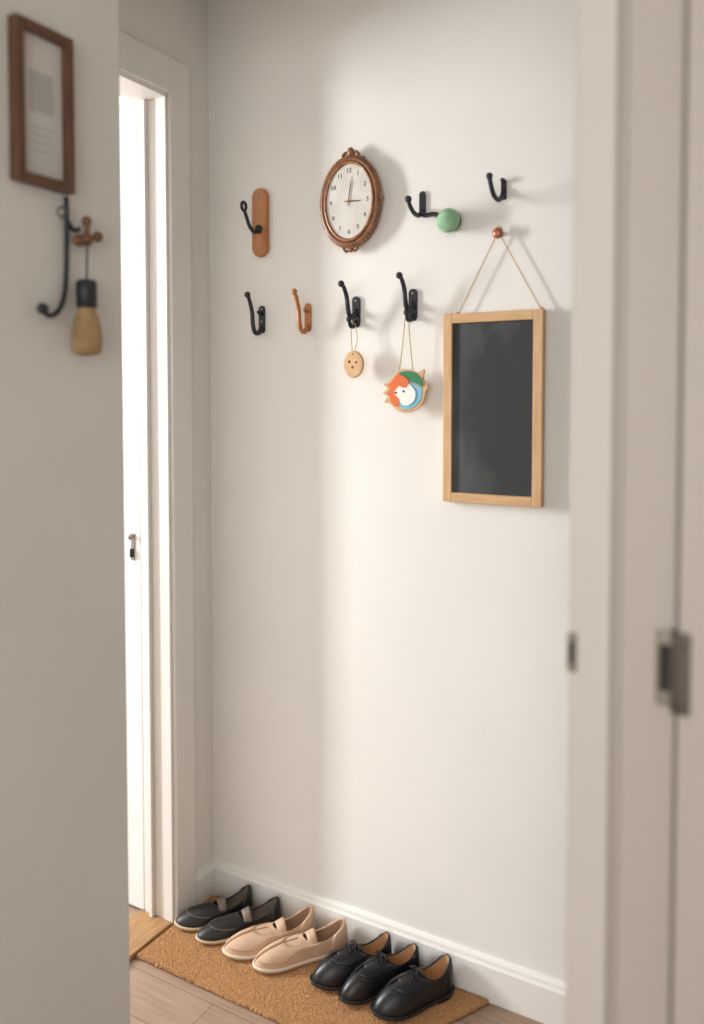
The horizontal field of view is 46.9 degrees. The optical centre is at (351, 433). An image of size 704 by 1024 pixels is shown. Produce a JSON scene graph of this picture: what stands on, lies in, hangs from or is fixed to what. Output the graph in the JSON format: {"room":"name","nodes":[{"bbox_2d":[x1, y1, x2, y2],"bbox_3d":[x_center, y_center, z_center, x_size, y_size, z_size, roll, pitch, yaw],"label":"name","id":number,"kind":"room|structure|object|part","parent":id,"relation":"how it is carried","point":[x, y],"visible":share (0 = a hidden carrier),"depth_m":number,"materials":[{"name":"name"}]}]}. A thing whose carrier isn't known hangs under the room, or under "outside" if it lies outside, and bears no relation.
{"room":"entryway hallway","nodes":[
{"label":"entryway hallway","id":0,"kind":"room"},
{"bbox_2d":[0,0,129,1023],"bbox_3d":[-1.409,0.149,0.283,0.120,2.740,3.480,1,3,30],"label":"wall","id":1,"kind":"structure","parent":0,"point":[64,879],"depth_m":1.62,"materials":[{"name":"paint"}]},
{"bbox_2d":[7,12,75,194],"bbox_3d":[-0.587,-0.617,1.541,0.026,0.298,0.132,1,3,30],"label":"picture frame","id":2,"kind":"object","parent":1,"relation":"attached to","point":[40,58],"visible":1,"depth_m":1.54,"materials":[{"name":"wood"}]},
{"bbox_3d":[-0.615,-0.615,1.492,0.026,0.298,0.018,1,3,30],"label":"rail","id":3,"kind":"part","parent":2,"relation":"part of","materials":[{"name":"brown wood"}]},
{"bbox_2d":[30,69,52,116],"bbox_3d":[-0.589,-0.645,1.541,0.001,0.075,0.052,1,3,30],"label":"picture","id":4,"kind":"object","parent":2,"relation":"on","point":[41,80],"depth_m":1.54,"materials":[{"name":"grey"}]},
{"bbox_2d":[24,30,62,180],"bbox_3d":[-0.593,-0.618,1.545,0.008,0.282,0.116,1,3,30],"label":"print","id":5,"kind":"object","parent":2,"relation":"on","point":[43,54],"depth_m":1.55,"materials":[{"name":"paper"}]},
{"bbox_3d":[-0.587,-0.477,1.547,0.026,0.018,0.096,1,3,30],"label":"rail","id":6,"kind":"part","parent":2,"relation":"part of","materials":[{"name":"brown wood"}]},
{"bbox_3d":[-0.587,-0.757,1.536,0.026,0.018,0.096,1,3,30],"label":"rail","id":7,"kind":"part","parent":2,"relation":"part of","materials":[{"name":"brown wood"}]},
{"bbox_3d":[-0.559,-0.619,1.591,0.026,0.298,0.018,1,3,30],"label":"rail","id":8,"kind":"part","parent":2,"relation":"part of","materials":[{"name":"brown wood"}]},
{"bbox_2d":[37,197,80,317],"bbox_3d":[-0.571,-0.341,1.576,0.025,0.241,0.113,1,2,20],"label":"wire hook","id":9,"kind":"object","parent":1,"relation":"attached to","point":[62,211],"visible":1,"depth_m":1.59,"materials":[{"name":"black metal"}]},
{"bbox_2d":[72,216,102,246],"bbox_3d":[-0.535,-0.404,1.630,0.037,0.062,0.074,1,3,30],"label":"hook","id":10,"kind":"object","parent":1,"relation":"attached to","point":[79,240],"visible":0.99,"depth_m":1.62,"materials":[{"name":"brown wood"}]},
{"bbox_3d":[-0.544,-0.381,1.604,0.018,0.018,0.018,1,3,30],"label":"knob","id":11,"kind":"part","parent":10,"relation":"part of","materials":[{"name":"brown wood"}]},
{"bbox_3d":[-0.531,-0.406,1.626,0.012,0.028,0.012,1,3,30],"label":"stem","id":12,"kind":"part","parent":10,"relation":"part of","materials":[{"name":"brown wood"}]},
{"bbox_3d":[-0.531,-0.424,1.625,0.020,0.022,0.020,1,3,30],"label":"knob","id":13,"kind":"part","parent":10,"relation":"part of","materials":[{"name":"brown wood"}]},
{"bbox_2d":[72,241,102,355],"bbox_3d":[-0.529,-0.268,1.619,0.059,0.226,0.059,1,3,30],"label":"brush","id":14,"kind":"object","parent":10,"relation":"hanging from","point":[87,339],"visible":1,"depth_m":1.60,"materials":[{"name":"wood"}]},
{"bbox_3d":[-0.527,-0.341,1.615,0.008,0.081,0.004,1,3,30],"label":"cord","id":15,"kind":"part","parent":14,"relation":"part of","materials":[{"name":"fabric"}]},
{"bbox_3d":[-0.531,-0.388,1.627,0.026,0.026,0.026,1,3,30],"label":"knob","id":16,"kind":"part","parent":10,"relation":"part of","materials":[{"name":"brown wood"}]},
{"bbox_3d":[-0.530,-0.390,1.627,0.012,0.024,0.055,1,3,30],"label":"cross arm","id":17,"kind":"part","parent":10,"relation":"part of","materials":[{"name":"brown wood"}]},
{"bbox_3d":[-0.517,-0.399,1.650,0.022,0.022,0.022,1,3,30],"label":"knob","id":18,"kind":"part","parent":10,"relation":"part of","materials":[{"name":"brown wood"}]},
{"bbox_2d":[119,0,164,53],"bbox_3d":[-0.763,-1.111,1.945,0.100,0.355,0.792,1,3,30],"label":"lintel","id":19,"kind":"object","parent":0,"point":[143,20],"visible":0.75,"depth_m":2.20,"materials":[{"name":"paint"}]},
{"bbox_2d":[164,0,213,869],"bbox_3d":[-0.519,0.063,2.418,0.100,2.740,0.188,1,3,30],"label":"wall","id":20,"kind":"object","parent":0,"point":[185,21],"visible":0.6,"depth_m":2.43,"materials":[{"name":"paint"}]},
{"bbox_2d":[137,95,174,925],"bbox_3d":[-0.566,0.244,2.345,0.109,2.385,0.012,1,3,30],"label":"lining","id":21,"kind":"object","parent":20,"relation":"attached to","point":[157,109],"visible":0.79,"depth_m":2.33,"materials":[{"name":"white paint"}]},
{"bbox_2d":[120,108,144,909],"bbox_3d":[-0.930,0.237,2.575,0.738,2.360,0.040,1,3,30],"label":"leaf","id":22,"kind":"object","parent":21,"relation":"attached to","point":[128,118],"visible":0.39,"depth_m":2.39,"materials":[{"name":"white paint"}]},
{"bbox_2d":[131,533,134,559],"bbox_3d":[-0.645,0.334,2.390,0.016,0.080,0.003,1,3,30],"label":"latch plate","id":23,"kind":"object","parent":22,"relation":"attached to","point":[132,534],"visible":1,"depth_m":2.39,"materials":[{"name":"silver metal"}]},
{"bbox_2d":[141,99,154,916],"bbox_3d":[-0.588,0.247,2.343,0.013,2.378,0.014,1,3,30],"label":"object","id":24,"kind":"object","parent":21,"relation":"attached to","point":[144,126],"visible":0.85,"depth_m":2.34,"materials":[{"name":"white paint"}]},
{"bbox_2d":[240,886,251,908],"bbox_3d":[-0.313,1.375,2.411,0.036,0.057,0.061,-1,2,-21],"label":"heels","id":25,"kind":"structure","parent":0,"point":[248,898],"depth_m":2.39,"materials":[{"name":"black"}]},
{"bbox_2d":[268,896,280,921],"bbox_3d":[-0.226,1.377,2.357,0.038,0.057,0.061,-1,2,-21],"label":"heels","id":26,"kind":"structure","parent":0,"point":[276,911],"depth_m":2.33,"materials":[{"name":"black"}]},
{"bbox_2d":[298,905,314,933],"bbox_3d":[-0.132,1.375,2.295,0.056,0.063,0.064,-1,2,-20],"label":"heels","id":27,"kind":"structure","parent":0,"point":[309,923],"depth_m":2.27,"materials":[{"name":"leather"}]},
{"bbox_2d":[129,904,542,1023],"bbox_3d":[-1.543,1.546,0.889,6.100,0.100,4.300,1,3,30],"label":"floor","id":28,"kind":"structure","parent":0,"point":[157,996],"depth_m":2.05,"materials":[{"name":"brown wood"}]},
{"bbox_2d":[129,910,171,961],"bbox_3d":[-0.771,1.441,2.050,0.124,0.016,0.788,1,3,30],"label":"threshold","id":29,"kind":"object","parent":28,"relation":"on","point":[144,929],"visible":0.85,"depth_m":2.33,"materials":[{"name":"brown wood"}]},
{"bbox_2d":[136,895,488,1023],"bbox_3d":[-0.123,1.438,2.144,0.901,0.010,0.326,1,3,30],"label":"coir doormat","id":30,"kind":"object","parent":28,"relation":"on","point":[287,997],"visible":0.58,"depth_m":2.10,"materials":[{"name":"brown wicker"}]},
{"bbox_2d":[174,885,252,930],"bbox_3d":[-0.401,1.385,2.371,0.230,0.076,0.079,-1,2,-19],"label":"shoe","id":31,"kind":"object","parent":30,"relation":"on","point":[193,918],"visible":0.91,"depth_m":2.35,"materials":[{"name":"black leather"}]},
{"bbox_2d":[196,896,280,944],"bbox_3d":[-0.325,1.387,2.324,0.248,0.076,0.079,-1,3,-23],"label":"shoe","id":32,"kind":"object","parent":30,"relation":"on","point":[218,930],"visible":0.94,"depth_m":2.30,"materials":[{"name":"black leather"}]},
{"bbox_2d":[222,905,314,959],"bbox_3d":[-0.227,1.386,2.255,0.267,0.084,0.086,-1,2,-18],"label":"shoe","id":33,"kind":"object","parent":30,"relation":"on","point":[247,943],"visible":0.84,"depth_m":2.23,"materials":[{"name":"beige leather"}]},
{"bbox_3d":[-0.290,1.386,2.259,0.130,0.033,0.034,-1,2,-17],"label":"toe panel","id":34,"kind":"part","parent":33,"relation":"part of","materials":[{"name":"leather"}]},
{"bbox_3d":[-0.275,1.388,2.217,0.133,0.033,0.037,-1,2,-18],"label":"toe panel","id":35,"kind":"part","parent":33,"relation":"part of","materials":[{"name":"leather"}]},
{"bbox_2d":[252,918,347,973],"bbox_3d":[-0.141,1.388,2.211,0.270,0.084,0.086,-1,2,-22],"label":"shoe","id":36,"kind":"object","parent":30,"relation":"on","point":[293,951],"visible":0.92,"depth_m":2.19,"materials":[{"name":"beige leather"}]},
{"bbox_3d":[-0.203,1.388,2.209,0.134,0.033,0.037,-1,2,-22],"label":"toe panel","id":37,"kind":"part","parent":36,"relation":"part of","materials":[{"name":"leather"}]},
{"bbox_3d":[-0.187,1.390,2.167,0.131,0.033,0.034,-1,2,-23],"label":"toe panel","id":38,"kind":"part","parent":36,"relation":"part of","materials":[{"name":"leather"}]},
{"bbox_2d":[310,932,391,990],"bbox_3d":[0.003,1.387,2.136,0.234,0.091,0.085,-1,2,-19],"label":"shoe","id":39,"kind":"object","parent":30,"relation":"on","point":[331,973],"visible":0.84,"depth_m":2.11,"materials":[{"name":"black leather"}]},
{"bbox_2d":[338,943,419,1004],"bbox_3d":[0.069,1.389,2.097,0.236,0.091,0.080,-1,3,-29],"label":"shoe","id":40,"kind":"object","parent":30,"relation":"on","point":[362,986],"visible":0.84,"depth_m":2.07,"materials":[{"name":"black leather"}]},
{"bbox_2d":[370,954,454,1021],"bbox_3d":[0.157,1.391,2.039,0.238,0.091,0.088,-1,3,-24],"label":"shoe","id":41,"kind":"object","parent":30,"relation":"on","point":[409,993],"visible":1,"depth_m":2.02,"materials":[{"name":"black leather"}]},
{"bbox_2d":[329,918,347,951],"bbox_3d":[-0.041,1.377,2.242,0.056,0.063,0.064,-1,2,-20],"label":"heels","id":42,"kind":"structure","parent":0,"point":[339,940],"depth_m":2.22,"materials":[{"name":"leather"}]},
{"bbox_2d":[120,0,575,981],"bbox_3d":[-0.530,0.056,2.601,6.100,2.740,0.120,1,3,30],"label":"wall","id":43,"kind":"structure","parent":0,"point":[391,675],"depth_m":2.17,"materials":[{"name":"paint"}]},
{"bbox_2d":[119,30,195,918],"bbox_3d":[-0.737,0.203,2.035,0.119,2.490,0.882,1,3,30],"label":"trim","id":44,"kind":"structure","parent":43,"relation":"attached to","point":[147,73],"depth_m":2.34,"materials":[{"name":"white paint"}]},
{"bbox_3d":[-0.712,-0.988,1.924,0.014,0.100,0.798,1,3,30],"label":"casing","id":45,"kind":"part","parent":44,"relation":"part of","materials":[{"name":"white paint"}]},
{"bbox_3d":[-0.493,0.191,2.354,0.014,2.490,0.084,1,3,30],"label":"casing","id":46,"kind":"part","parent":44,"relation":"part of","materials":[{"name":"white paint"}]},
{"bbox_2d":[196,857,214,904],"bbox_3d":[-0.447,1.376,2.481,0.016,0.112,0.098,1,3,30],"label":"baseboard","id":47,"kind":"structure","parent":43,"relation":"attached to","point":[205,875],"depth_m":2.47,"materials":[{"name":"white paint"}]},
{"bbox_2d":[240,188,268,256],"bbox_3d":[-0.285,-0.605,2.306,0.052,0.196,0.102,1,3,30],"label":"hook","id":48,"kind":"object","parent":43,"relation":"attached to","point":[259,228],"visible":1,"depth_m":2.33,"materials":[{"name":"brown wood"}]},
{"bbox_3d":[-0.286,-0.598,2.304,0.011,0.060,0.073,1,3,30],"label":"arm","id":49,"kind":"part","parent":48,"relation":"part of","materials":[{"name":"black metal"}]},
{"bbox_3d":[-0.264,-0.607,2.342,0.052,0.196,0.018,1,3,30],"label":"wood plate","id":50,"kind":"part","parent":48,"relation":"part of","materials":[{"name":"brown wood"}]},
{"bbox_2d":[244,292,264,335],"bbox_3d":[-0.280,-0.341,2.327,0.021,0.121,0.082,1,3,30],"label":"coat hook","id":51,"kind":"object","parent":43,"relation":"attached to","point":[261,312],"visible":1,"depth_m":2.33,"materials":[{"name":"black metal"}]},
{"bbox_3d":[-0.278,-0.337,2.329,0.014,0.113,0.076,1,3,30],"label":"arm","id":52,"kind":"part","parent":51,"relation":"part of","materials":[{"name":"black metal"}]},
{"bbox_2d":[291,288,311,333],"bbox_3d":[-0.142,-0.336,2.248,0.021,0.121,0.082,1,3,30],"label":"coat hook","id":53,"kind":"object","parent":43,"relation":"attached to","point":[307,309],"visible":1,"depth_m":2.26,"materials":[{"name":"orange wood"}]},
{"bbox_3d":[-0.140,-0.332,2.251,0.014,0.113,0.076,1,3,30],"label":"arm","id":54,"kind":"part","parent":53,"relation":"part of","materials":[{"name":"orange wood"}]},
{"bbox_2d":[338,280,360,328],"bbox_3d":[-0.009,-0.341,2.165,0.024,0.122,0.094,1,3,30],"label":"coat hook","id":55,"kind":"object","parent":43,"relation":"attached to","point":[355,316],"visible":0.98,"depth_m":2.18,"materials":[{"name":"black metal"}]},
{"bbox_3d":[-0.008,-0.351,2.168,0.014,0.093,0.087,1,3,30],"label":"arm","id":56,"kind":"part","parent":55,"relation":"part of","materials":[{"name":"black metal"}]},
{"bbox_2d":[344,323,363,377],"bbox_3d":[0.005,-0.223,2.174,0.060,0.148,0.012,1,3,30],"label":"ornament","id":57,"kind":"object","parent":55,"relation":"hanging from","point":[353,361],"visible":1,"depth_m":2.17,"materials":[{"name":"brown wood"}]},
{"bbox_2d":[319,147,382,252],"bbox_3d":[-0.002,-0.626,2.182,0.196,0.280,0.035,1,3,30],"label":"clock","id":58,"kind":"object","parent":43,"relation":"attached to","point":[351,197],"visible":1,"depth_m":2.17,"materials":[{"name":"brown wood"}]},
{"bbox_3d":[-0.009,-0.620,2.171,0.156,0.214,0.009,1,3,30],"label":"frame","id":59,"kind":"part","parent":58,"relation":"part of","materials":[{"name":"brown wood"}]},
{"bbox_2d":[214,857,565,1023],"bbox_3d":[0.782,1.402,1.825,2.800,0.112,0.016,1,3,30],"label":"baseboard","id":60,"kind":"structure","parent":43,"relation":"attached to","point":[531,994],"depth_m":2.15,"materials":[{"name":"white paint"}]},
{"bbox_2d":[396,272,417,322],"bbox_3d":[0.138,-0.346,2.080,0.024,0.122,0.094,1,3,30],"label":"coat hook","id":61,"kind":"object","parent":43,"relation":"attached to","point":[410,304],"visible":1,"depth_m":2.10,"materials":[{"name":"black metal"}]},
{"bbox_2d":[383,318,428,412],"bbox_3d":[0.138,-0.178,2.096,0.130,0.249,0.013,1,3,30],"label":"ornament","id":62,"kind":"object","parent":61,"relation":"hanging from","point":[406,391],"visible":1,"depth_m":2.09,"materials":[{"name":"multicoloured wood"}]},
{"bbox_3d":[0.129,-0.229,2.103,0.018,0.136,0.003,1,2,18],"label":"cord","id":63,"kind":"part","parent":62,"relation":"part of","materials":[{"name":"beige fabric"}]},
{"bbox_3d":[0.151,-0.228,2.091,0.018,0.136,0.003,2,3,41],"label":"cord","id":64,"kind":"part","parent":62,"relation":"part of","materials":[{"name":"beige fabric"}]},
{"bbox_3d":[0.140,-0.357,2.083,0.014,0.093,0.087,1,3,30],"label":"arm","id":65,"kind":"part","parent":61,"relation":"part of","materials":[{"name":"black metal"}]},
{"bbox_2d":[405,191,460,232],"bbox_3d":[0.205,-0.561,2.030,0.123,0.119,0.096,1,3,30],"label":"hook","id":66,"kind":"object","parent":43,"relation":"attached to","point":[448,219],"visible":1,"depth_m":2.02,"materials":[{"name":"black metal"}]},
{"bbox_3d":[0.161,-0.566,2.059,0.012,0.035,0.089,1,3,30],"label":"arm","id":67,"kind":"part","parent":66,"relation":"part of","materials":[{"name":"black metal"}]},
{"bbox_3d":[0.199,-0.555,2.063,0.020,0.031,0.075,-2,3,-41],"label":"knob arm","id":68,"kind":"part","parent":66,"relation":"part of","materials":[{"name":"black metal"}]},
{"bbox_3d":[0.241,-0.532,2.031,0.060,0.060,0.050,1,3,30],"label":"green knob","id":69,"kind":"part","parent":66,"relation":"part of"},
{"bbox_2d":[486,172,506,201],"bbox_3d":[0.347,-0.589,1.951,0.016,0.064,0.094,2,3,34],"label":"coat hook","id":70,"kind":"object","parent":43,"relation":"attached to","point":[503,195],"visible":1,"depth_m":1.95,"materials":[{"name":"black metal"}]},
{"bbox_2d":[492,225,502,238],"bbox_3d":[0.358,-0.491,1.985,0.027,0.033,0.028,1,3,30],"label":"knob","id":71,"kind":"object","parent":43,"relation":"attached to","point":[497,233],"visible":1,"depth_m":1.98,"materials":[{"name":"brown metal"}]},
{"bbox_2d":[443,237,545,507],"bbox_3d":[0.348,-0.158,2.006,0.257,0.670,0.023,1,3,30],"label":"chalkboard","id":72,"kind":"object","parent":71,"relation":"hanging from","point":[494,362],"visible":1,"depth_m":2.00,"materials":[{"name":"stone"}]},
{"bbox_3d":[0.247,-0.064,2.068,0.024,0.475,0.023,1,3,30],"label":"frame","id":73,"kind":"part","parent":72,"relation":"part of","materials":[{"name":"brown wood"}]},
{"bbox_3d":[0.312,-0.395,2.014,0.107,0.198,0.003,1,3,30],"label":"cord","id":74,"kind":"part","parent":72,"relation":"part of","materials":[{"name":"beige fabric"}]},
{"bbox_3d":[0.348,0.164,2.019,0.209,0.024,0.023,1,3,30],"label":"frame","id":75,"kind":"part","parent":72,"relation":"part of","materials":[{"name":"brown wood"}]},
{"bbox_3d":[0.348,-0.286,2.001,0.209,0.024,0.023,1,3,30],"label":"frame","id":76,"kind":"part","parent":72,"relation":"part of","materials":[{"name":"brown wood"}]},
{"bbox_3d":[0.405,-0.393,1.961,0.112,0.198,0.003,1,3,29],"label":"cord","id":77,"kind":"part","parent":72,"relation":"part of","materials":[{"name":"beige fabric"}]},
{"bbox_3d":[0.449,-0.059,1.952,0.024,0.475,0.023,1,3,30],"label":"frame","id":78,"kind":"part","parent":72,"relation":"part of","materials":[{"name":"brown wood"}]},
{"bbox_2d":[379,933,391,953],"bbox_3d":[0.091,1.378,2.177,0.032,0.063,0.061,-1,2,-22],"label":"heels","id":79,"kind":"structure","parent":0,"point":[388,947],"depth_m":2.16,"materials":[{"name":"black leather"}]},
{"bbox_2d":[405,945,419,967],"bbox_3d":[0.160,1.380,2.136,0.032,0.063,0.058,-1,3,-26],"label":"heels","id":80,"kind":"structure","parent":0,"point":[416,961],"depth_m":2.11,"materials":[{"name":"black leather"}]},
{"bbox_2d":[437,955,452,991],"bbox_3d":[0.244,1.382,2.089,0.032,0.063,0.064,-1,3,-27],"label":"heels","id":81,"kind":"structure","parent":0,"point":[450,971],"depth_m":2.06,"materials":[{"name":"black leather"}]},
{"bbox_2d":[607,0,688,1023],"bbox_3d":[1.061,0.122,0.952,1.500,2.740,0.103,1,3,30],"label":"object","id":82,"kind":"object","parent":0,"point":[688,0],"depth_m":1.26,"materials":[{"name":"paint"}]},
{"bbox_2d":[565,0,620,1023],"bbox_3d":[0.402,0.202,1.323,0.064,2.550,0.120,1,3,30],"label":"post","id":83,"kind":"object","parent":82,"relation":"attached to","point":[597,81],"visible":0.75,"depth_m":1.27,"materials":[{"name":"white paint"}]},
{"bbox_2d":[567,632,576,671],"bbox_3d":[0.349,0.348,1.287,0.016,0.062,0.006,1,3,30],"label":"strike plate","id":84,"kind":"object","parent":83,"relation":"attached to","point":[571,637],"visible":1,"depth_m":1.28,"materials":[{"name":"silver metal"}]},
{"bbox_3d":[0.441,0.203,1.311,0.021,2.550,0.103,1,3,30],"label":"groove","id":85,"kind":"part","parent":82,"relation":"part of","materials":[{"name":"white paint"}]},
{"bbox_2d":[615,0,687,1023],"bbox_3d":[0.468,0.204,1.262,0.081,2.550,0.080,1,3,30],"label":"door frame","id":86,"kind":"structure","parent":82,"relation":"attached to","point":[658,29],"depth_m":1.22,"materials":[{"name":"beige paint"}]},
{"bbox_2d":[655,629,670,705],"bbox_3d":[0.469,0.352,1.219,0.026,0.114,0.004,1,3,30],"label":"leaf plate","id":87,"kind":"object","parent":86,"relation":"attached to","point":[663,637],"depth_m":1.22,"materials":[{"name":"silver metal"}]},
{"bbox_2d":[672,0,703,1023],"bbox_3d":[0.829,0.245,1.005,0.790,2.470,0.040,1,3,30],"label":"leaf","id":88,"kind":"object","parent":82,"relation":"attached to","point":[688,935],"visible":1,"depth_m":1.17,"materials":[{"name":"beige paint"}]},
{"bbox_2d":[658,644,669,691],"bbox_3d":[0.468,0.351,1.216,0.016,0.070,0.002,1,3,30],"label":"strike plate","id":89,"kind":"object","parent":88,"relation":"attached to","point":[664,650],"visible":1,"depth_m":1.22,"materials":[{"name":"grey metal"}]},
{"bbox_2d":[670,629,678,713],"bbox_3d":[0.477,0.351,1.196,0.013,0.122,0.013,1,3,30],"label":"knuckle","id":90,"kind":"object","parent":88,"relation":"attached to","point":[674,633],"visible":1,"depth_m":1.19},
{"bbox_2d":[676,633,690,716],"bbox_3d":[0.483,0.352,1.182,0.018,0.122,0.004,1,3,30],"label":"leaf plate","id":91,"kind":"object","parent":88,"relation":"attached to","point":[683,656],"visible":1,"depth_m":1.18,"materials":[{"name":"grey metal"}]}
]}

